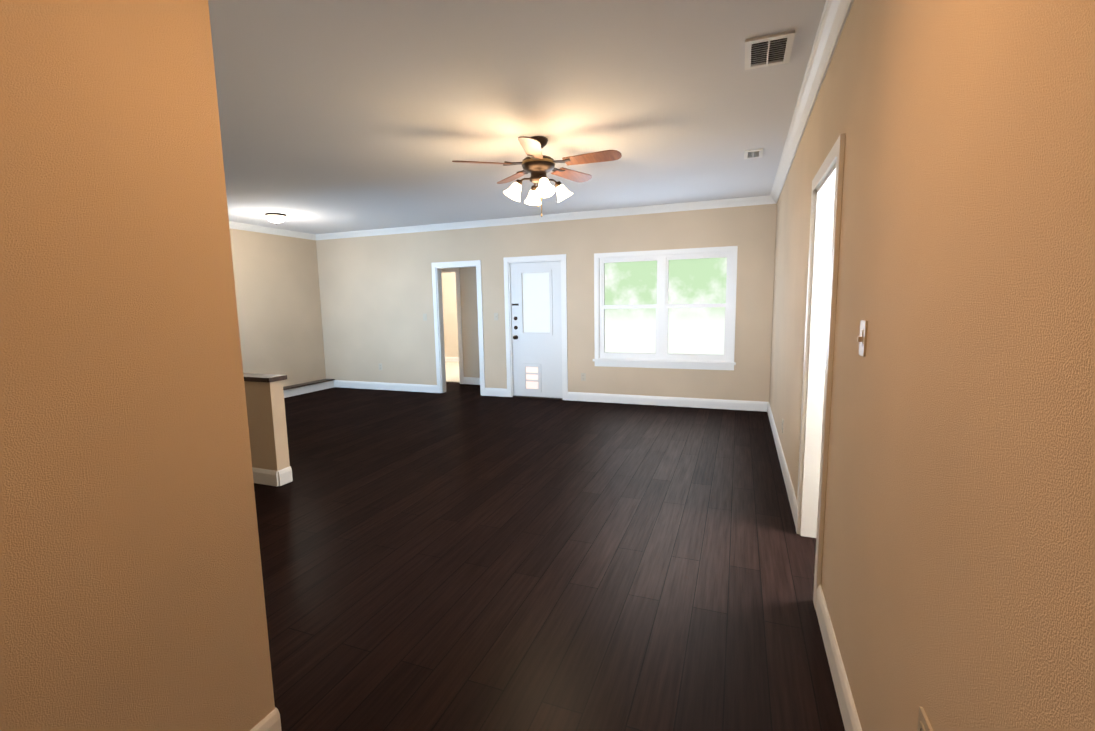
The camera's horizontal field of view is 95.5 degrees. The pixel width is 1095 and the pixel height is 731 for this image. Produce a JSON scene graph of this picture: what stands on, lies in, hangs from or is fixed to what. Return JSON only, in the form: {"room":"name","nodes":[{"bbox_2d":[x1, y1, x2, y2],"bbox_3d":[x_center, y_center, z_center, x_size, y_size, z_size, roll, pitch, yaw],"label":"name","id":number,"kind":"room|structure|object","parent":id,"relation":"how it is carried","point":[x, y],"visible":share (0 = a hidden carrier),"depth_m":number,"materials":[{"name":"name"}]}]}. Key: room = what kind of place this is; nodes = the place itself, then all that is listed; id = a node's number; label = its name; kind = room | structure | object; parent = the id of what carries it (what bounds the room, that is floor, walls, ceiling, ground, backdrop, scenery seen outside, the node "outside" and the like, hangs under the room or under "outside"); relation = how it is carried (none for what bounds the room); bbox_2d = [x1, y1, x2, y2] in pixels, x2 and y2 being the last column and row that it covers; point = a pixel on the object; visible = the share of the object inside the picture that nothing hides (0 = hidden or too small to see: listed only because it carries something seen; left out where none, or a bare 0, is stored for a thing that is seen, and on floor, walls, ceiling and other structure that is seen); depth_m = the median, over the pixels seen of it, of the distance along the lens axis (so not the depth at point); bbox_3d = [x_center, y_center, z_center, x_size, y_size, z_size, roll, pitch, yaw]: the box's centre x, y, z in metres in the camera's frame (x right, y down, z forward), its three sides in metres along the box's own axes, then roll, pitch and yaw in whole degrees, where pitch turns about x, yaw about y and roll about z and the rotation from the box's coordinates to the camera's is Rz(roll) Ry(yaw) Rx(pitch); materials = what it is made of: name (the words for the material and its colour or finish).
{"room":"empty living room","nodes":[
{"label":"empty living room","id":0,"kind":"room"},
{"bbox_2d":[0,0,274,730],"bbox_3d":[-1.612,0.137,-0.119,0.120,2.700,3.530,2,8,21],"label":"wall","id":1,"kind":"structure","parent":0,"point":[132,598],"depth_m":1.21,"materials":[{"name":"paint"}]},
{"bbox_2d":[250,709,277,730],"bbox_3d":[-1.508,1.408,0.062,0.016,0.128,3.390,2,8,21],"label":"baseboard","id":2,"kind":"structure","parent":1,"relation":"attached to","point":[271,721],"depth_m":1.61,"materials":[{"name":"white wood"}]},
{"bbox_2d":[275,707,280,730],"bbox_3d":[-3.496,1.118,2.656,5.601,0.128,0.016,2,8,21],"label":"baseboard","id":3,"kind":"structure","parent":1,"relation":"attached to","point":[279,721],"depth_m":1.65,"materials":[{"name":"white wood"}]},
{"bbox_2d":[243,373,292,485],"bbox_3d":[-3.821,0.482,4.688,3.565,0.895,0.170,2,8,21],"label":"wall","id":4,"kind":"structure","parent":0,"point":[266,415],"depth_m":4.05,"materials":[{"name":"paint"}]},
{"bbox_2d":[230,228,325,386],"bbox_3d":[-5.191,-0.591,6.179,0.120,2.700,5.980,2,8,21],"label":"wall","id":5,"kind":"structure","parent":0,"point":[276,279],"depth_m":8.10,"materials":[{"name":"paint"}]},
{"bbox_2d":[229,221,316,239],"bbox_3d":[-5.114,-1.885,5.994,0.082,0.088,5.770,2,8,21],"label":"crown molding","id":6,"kind":"structure","parent":5,"relation":"attached to","point":[233,225],"depth_m":7.88,"materials":[{"name":"white wood"}]},
{"bbox_2d":[441,272,458,356],"bbox_3d":[-1.232,-1.400,12.081,4.200,2.700,0.120,2,8,21],"label":"wall","id":7,"kind":"structure","parent":0,"point":[450,313],"depth_m":12.50,"materials":[{"name":"beige paint"}]},
{"bbox_2d":[445,357,458,361],"bbox_3d":[-1.234,-0.116,12.178,4.200,0.128,0.016,2,8,21],"label":"baseboard","id":8,"kind":"structure","parent":7,"relation":"attached to","point":[456,359],"depth_m":12.62,"materials":[{"name":"white wood"}]},
{"bbox_2d":[459,267,543,377],"bbox_3d":[-1.281,-1.002,8.911,4.400,2.700,0.120,2,8,21],"label":"wall","id":9,"kind":"structure","parent":0,"point":[469,315],"depth_m":8.92,"materials":[{"name":"paint"}]},
{"bbox_2d":[463,377,479,384],"bbox_3d":[-0.384,0.310,8.663,2.472,0.128,0.016,2,8,21],"label":"baseboard","id":10,"kind":"structure","parent":9,"relation":"attached to","point":[466,380],"depth_m":9.04,"materials":[{"name":"white wood"}]},
{"bbox_2d":[208,0,825,233],"bbox_3d":[-0.790,-1.907,4.808,10.200,0.100,14.100,2,8,21],"label":"ceiling","id":11,"kind":"structure","parent":0,"point":[336,116],"depth_m":3.13,"materials":[{"name":"white paint"}]},
{"bbox_2d":[265,213,285,224],"bbox_3d":[-3.680,-1.981,6.739,0.260,0.134,0.260,2,8,21],"label":"flush ceiling light","id":12,"kind":"object","parent":11,"relation":"attached to","point":[276,218],"visible":1,"depth_m":6.66,"materials":[{"name":"white glass"}]},
{"bbox_2d":[452,136,621,216],"bbox_3d":[-0.024,-1.452,3.852,1.218,0.590,1.261,2,8,21],"label":"ceiling fan","id":13,"kind":"object","parent":11,"relation":"hanging from","point":[537,164],"visible":1,"depth_m":3.78,"materials":[{"name":"brown wood"}]},
{"bbox_2d":[744,148,763,158],"bbox_3d":[1.783,-1.832,4.302,0.150,0.012,0.250,2,8,21],"label":"ceiling vent","id":14,"kind":"object","parent":11,"relation":"in","point":[753,153],"visible":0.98,"depth_m":4.28,"materials":[{"name":"white metal"}]},
{"bbox_2d":[745,30,794,69],"bbox_3d":[1.123,-1.598,2.530,0.220,0.012,0.320,2,8,21],"label":"ceiling vent","id":15,"kind":"object","parent":11,"relation":"in","point":[768,50],"visible":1,"depth_m":2.51,"materials":[{"name":"white metal"}]},
{"bbox_2d":[316,204,776,401],"bbox_3d":[-0.588,-0.856,7.657,7.640,2.700,0.120,2,8,21],"label":"wall","id":16,"kind":"structure","parent":0,"point":[376,296],"depth_m":7.36,"materials":[{"name":"paint"}]},
{"bbox_2d":[334,380,436,392],"bbox_3d":[-2.918,0.357,8.646,2.352,0.128,0.016,2,8,21],"label":"baseboard","id":17,"kind":"structure","parent":16,"relation":"attached to","point":[337,383],"depth_m":8.59,"materials":[{"name":"white wood"}]},
{"bbox_2d":[431,260,484,395],"bbox_3d":[-1.400,-0.593,8.006,0.886,2.118,0.156,2,8,21],"label":"door frame","id":18,"kind":"structure","parent":16,"relation":"attached to","point":[438,268],"depth_m":8.06,"materials":[{"name":"white wood"}]},
{"bbox_2d":[485,388,506,396],"bbox_3d":[-0.809,0.421,7.838,0.394,0.128,0.016,2,8,21],"label":"baseboard","id":19,"kind":"structure","parent":16,"relation":"attached to","point":[500,392],"depth_m":7.83,"materials":[{"name":"white wood"}]},
{"bbox_2d":[503,254,567,399],"bbox_3d":[-0.157,-0.563,7.519,0.996,2.138,0.138,2,8,21],"label":"door frame","id":20,"kind":"structure","parent":16,"relation":"attached to","point":[561,257],"depth_m":7.41,"materials":[{"name":"white wood"}]},
{"bbox_2d":[510,261,562,397],"bbox_3d":[-0.163,-0.525,7.489,0.826,2.025,0.117,2,8,21],"label":"exterior door","id":21,"kind":"structure","parent":16,"relation":"in","point":[537,359],"depth_m":7.50,"materials":[{"name":"white wood"}]},
{"bbox_2d":[513,395,562,399],"bbox_3d":[-0.137,0.487,7.654,0.820,0.020,0.130,2,8,21],"label":"trim","id":22,"kind":"structure","parent":16,"relation":"attached to","point":[538,397],"depth_m":7.58,"materials":[{"name":"brown metal"}]},
{"bbox_2d":[317,196,768,239],"bbox_3d":[-0.698,-2.141,7.420,7.290,0.088,0.082,2,8,21],"label":"crown molding","id":23,"kind":"structure","parent":16,"relation":"attached to","point":[760,200],"depth_m":7.06,"materials":[{"name":"white wood"}]},
{"bbox_2d":[581,373,585,380],"bbox_3d":[0.526,0.168,7.290,0.070,0.115,0.010,2,8,21],"label":"outlet","id":24,"kind":"object","parent":16,"relation":"attached to","point":[583,376],"visible":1,"depth_m":7.29,"materials":[{"name":"beige plastic"}]},
{"bbox_2d":[593,246,737,369],"bbox_3d":[1.563,-0.760,6.790,1.930,1.600,0.145,2,8,21],"label":"window","id":25,"kind":"structure","parent":16,"relation":"in","point":[661,357],"depth_m":6.78,"materials":[{"name":"white wood"}]},
{"bbox_2d":[568,392,765,411],"bbox_3d":[1.574,0.494,6.924,2.722,0.128,0.016,2,8,21],"label":"baseboard","id":26,"kind":"structure","parent":16,"relation":"attached to","point":[572,396],"depth_m":6.87,"materials":[{"name":"white wood"}]},
{"bbox_2d":[254,382,844,730],"bbox_3d":[-0.742,0.871,5.157,10.200,0.100,14.100,2,8,21],"label":"floor","id":27,"kind":"structure","parent":0,"point":[456,556],"depth_m":2.70,"materials":[{"name":"brown wood"}]},
{"bbox_2d":[283,379,334,397],"bbox_3d":[-4.415,0.479,7.787,0.200,0.150,2.670,2,8,21],"label":"ledge","id":28,"kind":"object","parent":27,"relation":"on","point":[304,388],"visible":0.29,"depth_m":8.46,"materials":[{"name":"white wood"}]},
{"bbox_2d":[445,361,459,382],"bbox_3d":[-1.747,0.117,10.860,4.200,0.012,2.880,2,8,21],"label":"carpet floor","id":29,"kind":"structure","parent":27,"relation":"on","point":[452,371],"depth_m":10.74,"materials":[{"name":"beige carpet"}]},
{"bbox_2d":[769,0,1094,730],"bbox_3d":[1.217,-0.167,1.911,0.120,2.700,9.390,2,8,21],"label":"wall","id":30,"kind":"structure","parent":0,"point":[958,573],"depth_m":0.94,"materials":[{"name":"paint"}]},
{"bbox_2d":[766,402,796,526],"bbox_3d":[2.217,0.752,4.782,0.016,0.128,3.582,2,8,21],"label":"baseboard","id":31,"kind":"structure","parent":30,"relation":"attached to","point":[788,483],"depth_m":4.05,"materials":[{"name":"white wood"}]},
{"bbox_2d":[769,0,853,203],"bbox_3d":[1.121,-1.473,1.840,0.082,0.088,9.270,2,8,21],"label":"crown molding","id":32,"kind":"structure","parent":30,"relation":"attached to","point":[835,14],"depth_m":2.74,"materials":[{"name":"white wood"}]},
{"bbox_2d":[796,134,844,608],"bbox_3d":[1.464,0.039,2.571,0.156,2.118,0.876,2,8,21],"label":"door frame","id":33,"kind":"structure","parent":30,"relation":"attached to","point":[825,215],"depth_m":2.84,"materials":[{"name":"white wood"}]},
{"bbox_2d":[816,584,861,730],"bbox_3d":[0.398,1.372,0.088,0.016,0.128,4.812,2,8,21],"label":"baseboard","id":34,"kind":"structure","parent":30,"relation":"attached to","point":[850,718],"depth_m":1.84,"materials":[{"name":"white wood"}]},
{"bbox_2d":[857,320,867,356],"bbox_3d":[1.040,-0.091,1.649,0.018,0.115,0.070,2,8,21],"label":"light switch","id":35,"kind":"object","parent":30,"relation":"attached to","point":[862,339],"visible":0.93,"depth_m":1.64,"materials":[{"name":"beige plastic"}]},
{"bbox_2d":[917,706,932,730],"bbox_3d":[0.782,0.787,1.033,0.010,0.115,0.070,2,8,21],"label":"outlet","id":36,"kind":"object","parent":30,"relation":"attached to","point":[924,724],"visible":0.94,"depth_m":1.03,"materials":[{"name":"beige plastic"}]},
{"label":"outside","id":37,"kind":"structure","parent":0,"visible":0},
{"bbox_2d":[605,257,726,354],"bbox_3d":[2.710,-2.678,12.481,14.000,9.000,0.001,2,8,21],"label":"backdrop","id":38,"kind":"structure","parent":37,"point":[680,271],"depth_m":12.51,"materials":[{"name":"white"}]}
]}

